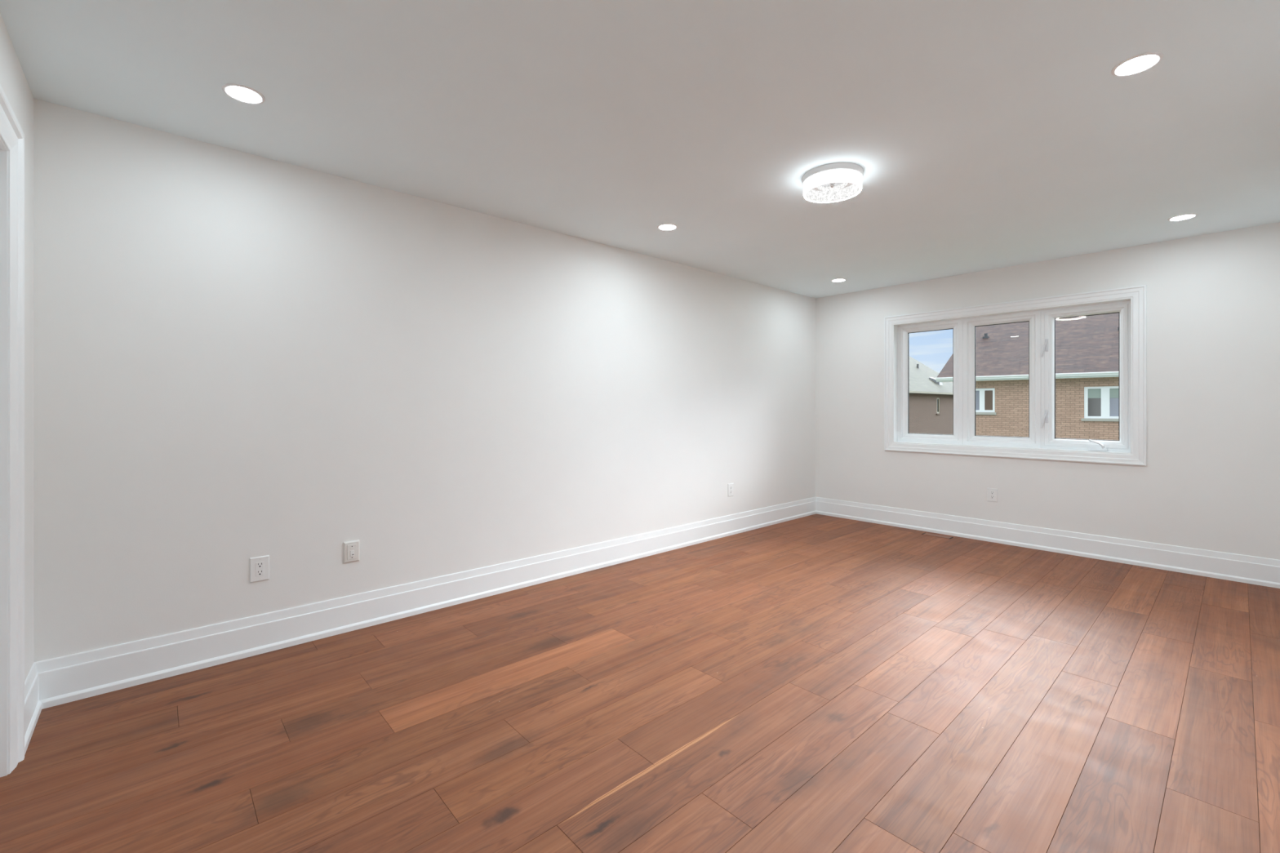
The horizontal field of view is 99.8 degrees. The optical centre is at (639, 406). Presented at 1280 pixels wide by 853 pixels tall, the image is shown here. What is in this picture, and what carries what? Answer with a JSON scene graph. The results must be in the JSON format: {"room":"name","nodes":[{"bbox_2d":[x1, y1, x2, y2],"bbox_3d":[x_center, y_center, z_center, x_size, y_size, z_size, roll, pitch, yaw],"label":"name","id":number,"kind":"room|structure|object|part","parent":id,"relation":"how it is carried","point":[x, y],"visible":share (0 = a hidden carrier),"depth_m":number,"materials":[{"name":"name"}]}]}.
{"room":"empty bedroom","nodes":[
{"label":"empty bedroom","id":0,"kind":"room"},
{"bbox_2d":[0,13,33,681],"bbox_3d":[-1.270,-0.004,0.785,0.120,2.460,3.575,0,0,-42],"label":"wall","id":1,"kind":"structure","parent":0,"point":[13,81],"depth_m":2.06,"materials":[{"name":"paint"}]},
{"bbox_2d":[0,84,24,777],"bbox_3d":[-1.836,0.132,1.433,0.146,2.148,1.017,0,0,-42],"label":"door frame","id":2,"kind":"structure","parent":1,"relation":"in","point":[11,134],"depth_m":1.77,"materials":[{"name":"paint"}]},
{"bbox_2d":[24,662,41,755],"bbox_3d":[-2.272,1.113,2.006,0.024,0.186,0.420,0,0,-42],"label":"baseboard","id":3,"kind":"structure","parent":1,"relation":"attached to","point":[33,706],"depth_m":2.03,"materials":[{"name":"paint"}]},
{"bbox_2d":[33,97,815,662],"bbox_3d":[-0.299,-0.004,4.145,6.059,2.460,0.120,0,0,-42],"label":"wall","id":4,"kind":"structure","parent":0,"point":[239,357],"depth_m":2.86,"materials":[{"name":"paint"}]},
{"bbox_2d":[249,555,269,582],"bbox_3d":[-1.867,0.795,2.648,0.080,0.120,0.008,0,0,-42],"label":"wall outlet","id":5,"kind":"object","parent":4,"relation":"attached to","point":[259,566],"visible":1,"depth_m":2.64,"materials":[{"name":"white plastic"}]},
{"bbox_2d":[255,561,263,576],"bbox_3d":[-1.865,0.795,2.645,0.034,0.067,0.001,0,0,-42],"label":"receptacle","id":6,"kind":"object","parent":5,"relation":"attached to","point":[259,565],"depth_m":2.64,"materials":[{"name":"white plastic"}]},
{"bbox_2d":[343,540,359,563],"bbox_3d":[-1.559,0.783,2.918,0.078,0.112,0.017,0,0,-42],"label":"data jack","id":7,"kind":"object","parent":4,"relation":"attached to","point":[351,548],"visible":1,"depth_m":2.91,"materials":[{"name":"white plastic"}]},
{"bbox_2d":[34,497,816,709],"bbox_3d":[-0.206,1.113,4.131,5.939,0.186,0.024,0,0,-42],"label":"baseboard","id":8,"kind":"structure","parent":4,"relation":"attached to","point":[68,678],"depth_m":2.87,"materials":[{"name":"paint"}]},
{"bbox_2d":[728,483,733,496],"bbox_3d":[0.859,0.785,5.100,0.080,0.120,0.008,0,0,-42],"label":"wall outlet","id":9,"kind":"object","parent":4,"relation":"attached to","point":[730,486],"visible":1,"depth_m":5.10,"materials":[{"name":"white plastic"}]},
{"bbox_2d":[0,514,1279,852],"bbox_3d":[0.937,1.207,2.772,6.059,0.001,3.815,0,0,-42],"label":"floor","id":10,"kind":"structure","parent":0,"point":[815,683],"depth_m":2.08,"materials":[{"name":"brown wood"}]},
{"bbox_2d":[921,533,953,538],"bbox_3d":[2.783,1.205,5.049,0.088,0.002,0.249,0,0,-42],"label":"floor vent","id":11,"kind":"object","parent":10,"relation":"in","point":[926,534],"visible":1,"depth_m":5.04,"materials":[{"name":"brown wood"}]},
{"bbox_2d":[0,0,1279,298],"bbox_3d":[1.026,-1.284,2.852,6.299,0.100,3.815,0,0,-42],"label":"ceiling","id":12,"kind":"structure","parent":0,"point":[984,135],"depth_m":2.23,"materials":[{"name":"paint"}]},
{"bbox_2d":[222,83,265,103],"bbox_3d":[-1.559,-1.231,2.123,0.138,0.005,0.138,0,0,-42],"label":"recessed light","id":13,"kind":"object","parent":12,"relation":"in","point":[242,93],"visible":1,"depth_m":2.12,"materials":[{"name":"white plastic"}]},
{"bbox_2d":[657,223,677,230],"bbox_3d":[0.188,-1.231,3.692,0.138,0.005,0.138,0,0,-42],"label":"recessed light","id":14,"kind":"object","parent":12,"relation":"in","point":[664,226],"visible":1,"depth_m":3.69,"materials":[{"name":"white plastic"}]},
{"bbox_2d":[802,162,863,202],"bbox_3d":[1.024,-1.188,2.871,0.306,0.091,0.306,0,0,-42],"label":"ceiling lamp","id":15,"kind":"object","parent":12,"relation":"attached to","point":[837,181],"visible":1,"depth_m":2.81,"materials":[{"name":"glass"}]},
{"bbox_3d":[1.024,-1.202,2.871,0.138,0.003,0.138,0,0,-42],"label":"mirror plate","id":16,"kind":"part","parent":15,"relation":"part of","materials":[{"name":"silver metal"}]},
{"bbox_2d":[831,278,845,282],"bbox_3d":[1.930,-1.231,5.242,0.138,0.005,0.138,0,0,-42],"label":"recessed light","id":17,"kind":"object","parent":12,"relation":"in","point":[837,280],"visible":1,"depth_m":5.24,"materials":[{"name":"white plastic"}]},
{"bbox_2d":[1111,51,1163,76],"bbox_3d":[1.787,-1.231,1.940,0.138,0.005,0.138,0,0,-42],"label":"recessed light","id":18,"kind":"object","parent":12,"relation":"in","point":[1137,64],"visible":1,"depth_m":1.94,"materials":[{"name":"white plastic"}]},
{"bbox_2d":[1167,213,1197,221],"bbox_3d":[3.523,-1.231,3.502,0.138,0.005,0.138,0,0,-42],"label":"recessed light","id":19,"kind":"object","parent":12,"relation":"in","point":[1185,216],"visible":1,"depth_m":3.50,"materials":[{"name":"white plastic"}]},
{"bbox_2d":[815,222,1279,559],"bbox_3d":[3.278,-0.004,4.878,0.240,2.460,3.815,0,0,-42],"label":"wall","id":20,"kind":"structure","parent":0,"point":[1210,480],"depth_m":4.07,"materials":[{"name":"paint"}]},
{"bbox_2d":[986,488,997,502],"bbox_3d":[3.155,0.788,4.830,0.008,0.120,0.080,0,0,-42],"label":"wall outlet","id":21,"kind":"object","parent":20,"relation":"attached to","point":[992,493],"visible":1,"depth_m":4.83,"materials":[{"name":"white plastic"}]},
{"bbox_2d":[990,491,994,498],"bbox_3d":[3.153,0.788,4.828,0.001,0.067,0.034,0,0,-42],"label":"receptacle","id":22,"kind":"object","parent":21,"relation":"attached to","point":[992,493],"depth_m":4.83,"materials":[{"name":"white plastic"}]},
{"bbox_2d":[884,284,1146,466],"bbox_3d":[3.223,-0.239,4.853,0.172,1.366,1.964,0,0,-42],"label":"window","id":23,"kind":"structure","parent":20,"relation":"in","point":[1131,302],"depth_m":4.69,"materials":[{"name":"paint"}]},
{"bbox_3d":[2.866,-0.239,5.332,0.060,1.188,0.598,0,0,-42],"label":"frame","id":24,"kind":"part","parent":23,"relation":"part of","materials":[{"name":"white plastic"}]},
{"bbox_3d":[3.269,-0.239,4.885,0.060,1.188,0.602,0,0,-42],"label":"frame","id":25,"kind":"part","parent":23,"relation":"part of","materials":[{"name":"white plastic"}]},
{"bbox_3d":[3.454,0.114,4.610,0.020,0.138,0.042,0,0,-42],"label":"lever arm","id":26,"kind":"part","parent":23,"relation":"part of"},
{"bbox_3d":[3.454,-0.496,4.610,0.020,0.138,0.042,0,0,-42],"label":"lever arm","id":27,"kind":"part","parent":23,"relation":"part of"},
{"bbox_3d":[3.473,0.082,4.604,0.011,0.105,0.022,0,0,-42],"label":"lock lever","id":28,"kind":"part","parent":23,"relation":"part of","materials":[{"name":"white plastic"}]},
{"bbox_3d":[3.473,-0.528,4.604,0.011,0.105,0.022,0,0,-42],"label":"lock lever","id":29,"kind":"part","parent":23,"relation":"part of","materials":[{"name":"white plastic"}]},
{"bbox_3d":[3.666,-0.239,4.443,0.061,1.188,0.584,0,0,-42],"label":"frame","id":30,"kind":"part","parent":23,"relation":"part of","materials":[{"name":"white plastic"}]},
{"bbox_3d":[3.675,0.297,4.340,0.100,0.071,0.027,0,0,39],"label":"crank handle","id":31,"kind":"part","parent":23,"relation":"part of","materials":[{"name":"white plastic"}]},
{"bbox_2d":[815,497,1279,588],"bbox_3d":[3.180,1.113,4.790,0.024,0.186,3.575,0,0,-42],"label":"baseboard","id":32,"kind":"structure","parent":20,"relation":"attached to","point":[1263,571],"depth_m":4.37,"materials":[{"name":"paint"}]},
{"label":"outside","id":33,"kind":"structure","parent":0,"visible":0},
{"bbox_3d":[42.154,4.357,62.451,133.061,0.300,150.000,0,0,-42],"label":"ground","id":34,"kind":"structure","parent":33,"visible":0},
{"bbox_2d":[909,355,952,434],"bbox_3d":[14.634,-0.911,43.536,26.000,10.236,14.500,0,0,-42],"label":"house","id":35,"kind":"structure","parent":34,"relation":"on","point":[931,401],"depth_m":42.05,"materials":[{"name":"brown brick"}]},
{"bbox_2d":[928,377,942,385],"bbox_3d":[24.491,-2.139,44.678,0.700,0.678,0.850,0,0,-42],"label":"gutter","id":36,"kind":"object","parent":35,"relation":"attached to","point":[933,380],"depth_m":44.46,"materials":[{"name":"silver metal"}]},
{"bbox_2d":[935,312,1119,439],"bbox_3d":[20.295,0.038,21.352,12.225,8.336,12.525,0,0,44],"label":"house","id":37,"kind":"structure","parent":34,"relation":"on","point":[1087,347],"depth_m":19.74,"materials":[{"name":"brick"}]},
{"bbox_3d":[12.876,-0.255,20.646,0.225,0.739,0.010,0,0,44],"label":"pane","id":38,"kind":"part","parent":37,"relation":"part of","materials":[{"name":"grey glass"}]},
{"bbox_3d":[12.997,0.244,20.467,0.908,0.090,0.180,0,0,44],"label":"window sill","id":39,"kind":"part","parent":37,"relation":"part of","materials":[{"name":"stone"}]},
{"bbox_2d":[982,333,989,338],"bbox_3d":[14.977,-3.066,23.338,0.220,0.230,0.200,0,0,44],"label":"roof vent","id":40,"kind":"object","parent":37,"relation":"attached to","point":[986,336],"depth_m":23.28,"materials":[{"name":"metal"}]},
{"bbox_3d":[13.173,-0.255,20.360,0.260,0.739,0.010,0,0,44],"label":"pane","id":41,"kind":"part","parent":37,"relation":"part of","materials":[{"name":"brown glass"}]},
{"bbox_3d":[15.370,-0.152,18.237,0.340,0.925,0.010,0,0,44],"label":"pane","id":42,"kind":"part","parent":37,"relation":"part of","materials":[{"name":"grey glass"}]},
{"bbox_2d":[1088,388,1101,398],"bbox_3d":[15.363,-0.457,18.229,0.340,0.314,0.009,0,0,44],"label":"blind","id":43,"kind":"object","parent":37,"relation":"hanging from","point":[1092,393],"depth_m":18.22,"materials":[{"name":"fabric"}]},
{"bbox_3d":[15.540,0.430,18.010,1.236,0.090,0.180,0,0,44],"label":"window sill","id":44,"kind":"part","parent":37,"relation":"part of","materials":[{"name":"stone"}]},
{"bbox_2d":[1109,388,1119,398],"bbox_3d":[15.766,-0.457,17.840,0.340,0.314,0.009,0,0,44],"label":"blind","id":45,"kind":"object","parent":37,"relation":"hanging from","point":[1113,393],"depth_m":17.88,"materials":[{"name":"fabric"}]},
{"bbox_3d":[15.773,-0.152,17.848,0.340,0.925,0.010,0,0,44],"label":"pane","id":46,"kind":"part","parent":37,"relation":"part of","materials":[{"name":"grey glass"}]}
]}

